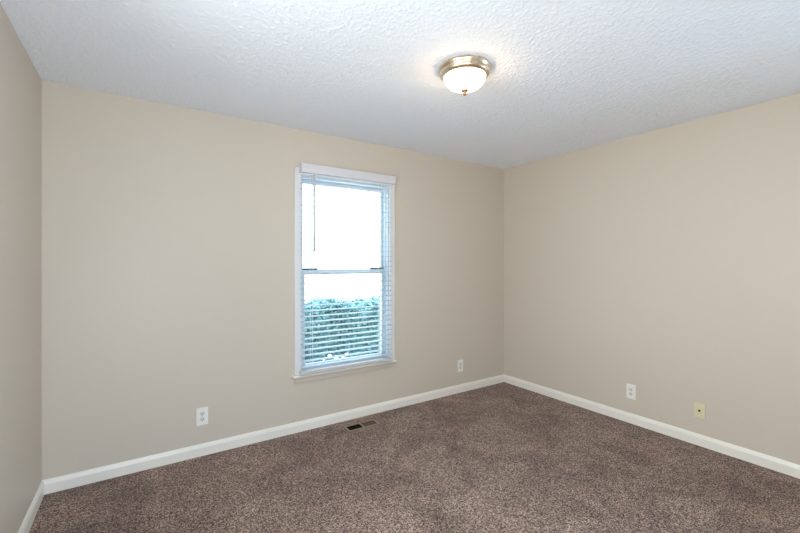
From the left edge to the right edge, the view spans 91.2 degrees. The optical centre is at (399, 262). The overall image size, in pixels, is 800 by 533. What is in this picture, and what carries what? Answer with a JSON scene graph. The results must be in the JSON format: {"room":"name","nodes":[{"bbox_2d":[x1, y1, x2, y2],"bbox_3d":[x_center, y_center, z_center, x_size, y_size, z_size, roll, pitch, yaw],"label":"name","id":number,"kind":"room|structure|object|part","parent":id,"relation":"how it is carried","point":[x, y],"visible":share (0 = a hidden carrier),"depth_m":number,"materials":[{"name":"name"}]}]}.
{"room":"empty bedroom","nodes":[
{"label":"empty bedroom","id":0,"kind":"room"},
{"bbox_2d":[0,4,41,532],"bbox_3d":[-1.150,0.270,0.725,0.150,2.890,3.700,0,0,-34],"label":"wall","id":1,"kind":"structure","parent":0,"point":[20,82],"depth_m":1.87,"materials":[{"name":"beige paint"}]},
{"bbox_2d":[18,481,43,532],"bbox_3d":[-1.081,1.323,0.770,0.014,0.083,3.700,0,0,-34],"label":"baseboard","id":2,"kind":"structure","parent":1,"relation":"attached to","point":[29,518],"depth_m":2.07,"materials":[{"name":"white paint"}]},
{"bbox_2d":[42,80,503,479],"bbox_3d":[-0.499,0.270,3.467,4.266,2.890,0.150,0,0,-34],"label":"wall","id":3,"kind":"structure","parent":0,"point":[168,230],"depth_m":2.79,"materials":[{"name":"beige paint"}]},
{"bbox_2d":[196,407,207,425],"bbox_3d":[-1.399,1.088,2.774,0.076,0.124,0.008,0,0,-34],"label":"wall outlet","id":4,"kind":"object","parent":3,"relation":"attached to","point":[201,413],"visible":1,"depth_m":2.77,"materials":[{"name":"white plastic"}]},
{"bbox_2d":[42,374,503,494],"bbox_3d":[-0.454,1.323,3.399,3.966,0.083,0.014,0,0,-34],"label":"baseboard","id":5,"kind":"structure","parent":3,"relation":"attached to","point":[72,480],"depth_m":2.90,"materials":[{"name":"white paint"}]},
{"bbox_2d":[292,167,396,383],"bbox_3d":[-0.494,0.102,3.453,0.972,1.737,0.220,0,0,-34],"label":"window","id":6,"kind":"structure","parent":3,"relation":"in","point":[388,234],"depth_m":3.44,"materials":[{"name":"white paint"}]},
{"bbox_3d":[-0.506,-0.299,3.488,0.811,0.793,0.032,0,0,-34],"label":"sash","id":7,"kind":"part","parent":6,"relation":"part of","materials":[{"name":"clear glass"}]},
{"bbox_3d":[-0.487,0.479,3.458,0.811,0.839,0.032,0,0,-34],"label":"sash","id":8,"kind":"part","parent":6,"relation":"part of","materials":[{"name":"clear glass"}]},
{"bbox_3d":[-0.459,0.911,3.401,0.972,0.016,0.095,0,0,-34],"label":"sill","id":9,"kind":"part","parent":6,"relation":"part of","materials":[{"name":"white paint"}]},
{"bbox_2d":[299,163,395,375],"bbox_3d":[-0.419,0.052,3.361,0.890,1.686,0.080,0,0,-34],"label":"window blind","id":10,"kind":"object","parent":6,"relation":"attached to","point":[314,169],"visible":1,"depth_m":3.31,"materials":[{"name":"white plastic"}]},
{"bbox_3d":[-0.438,0.882,3.359,0.856,0.026,0.052,0,0,-34],"label":"rail","id":11,"kind":"part","parent":10,"relation":"part of","materials":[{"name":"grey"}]},
{"bbox_3d":[-0.179,0.073,3.531,0.002,1.596,0.059,0,0,-34],"label":"ladder cord","id":12,"kind":"part","parent":10,"relation":"part of","materials":[{"name":"white fabric"}]},
{"bbox_2d":[457,359,462,371],"bbox_3d":[0.634,1.086,4.124,0.076,0.124,0.008,0,0,-34],"label":"wall outlet","id":13,"kind":"object","parent":3,"relation":"attached to","point":[459,362],"visible":1,"depth_m":4.12,"materials":[{"name":"white plastic"}]},
{"bbox_2d":[0,0,799,168],"bbox_3d":[0.565,-1.123,1.863,3.966,0.104,3.700,0,0,-34],"label":"ceiling","id":14,"kind":"structure","parent":0,"point":[565,76],"depth_m":2.08,"materials":[{"name":"white paint"}]},
{"bbox_2d":[438,55,491,95],"bbox_3d":[0.358,-0.998,2.165,0.289,0.153,0.289,0,0,-34],"label":"ceiling light","id":15,"kind":"object","parent":14,"relation":"attached to","point":[464,74],"visible":1,"depth_m":2.08,"materials":[{"name":"white glass"}]},
{"bbox_2d":[29,382,799,532],"bbox_3d":[0.565,1.415,1.863,3.966,0.100,3.700,0,0,-34],"label":"floor","id":16,"kind":"structure","parent":0,"point":[503,457],"depth_m":2.38,"materials":[{"name":"brown carpet"}]},
{"bbox_2d":[343,419,379,431],"bbox_3d":[-0.320,1.464,3.281,0.292,0.212,0.118,0,0,-34],"label":"floor vent","id":17,"kind":"object","parent":16,"relation":"in","point":[353,427],"visible":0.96,"depth_m":3.29,"materials":[{"name":"brown metal"}]},
{"bbox_2d":[504,93,799,464],"bbox_3d":[2.280,0.270,3.001,0.150,2.890,3.700,0,0,-34],"label":"wall","id":18,"kind":"structure","parent":0,"point":[663,262],"depth_m":3.07,"materials":[{"name":"beige paint"}]},
{"bbox_2d":[626,383,635,399],"bbox_3d":[1.964,1.097,3.333,0.008,0.124,0.076,0,0,-34],"label":"wall outlet","id":19,"kind":"object","parent":18,"relation":"attached to","point":[630,389],"visible":1,"depth_m":3.33,"materials":[{"name":"white plastic"}]},
{"bbox_2d":[504,374,799,478],"bbox_3d":[2.211,1.323,2.956,0.014,0.083,3.700,0,0,-34],"label":"baseboard","id":20,"kind":"structure","parent":18,"relation":"attached to","point":[773,463],"depth_m":3.06,"materials":[{"name":"white paint"}]},
{"bbox_2d":[694,402,704,419],"bbox_3d":[2.231,1.104,2.922,0.018,0.114,0.072,0,0,-34],"label":"cable plate","id":21,"kind":"object","parent":18,"relation":"attached to","point":[699,408],"visible":1,"depth_m":2.92,"materials":[{"name":"beige plastic"}]},
{"label":"outside","id":22,"kind":"structure","parent":0,"visible":0},
{"bbox_2d":[305,269,379,324],"bbox_3d":[-12.469,1.765,22.438,95.000,0.100,135.000,0,0,-34],"label":"ground","id":23,"kind":"structure","parent":22,"point":[346,277],"depth_m":29.36,"materials":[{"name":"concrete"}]},
{"bbox_2d":[305,292,379,363],"bbox_3d":[-0.835,1.097,5.990,3.894,1.244,0.893,0,0,-34],"label":"hedge","id":24,"kind":"object","parent":23,"relation":"on","point":[327,301],"visible":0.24,"depth_m":5.64,"materials":[{"name":"green plant"}]}
]}

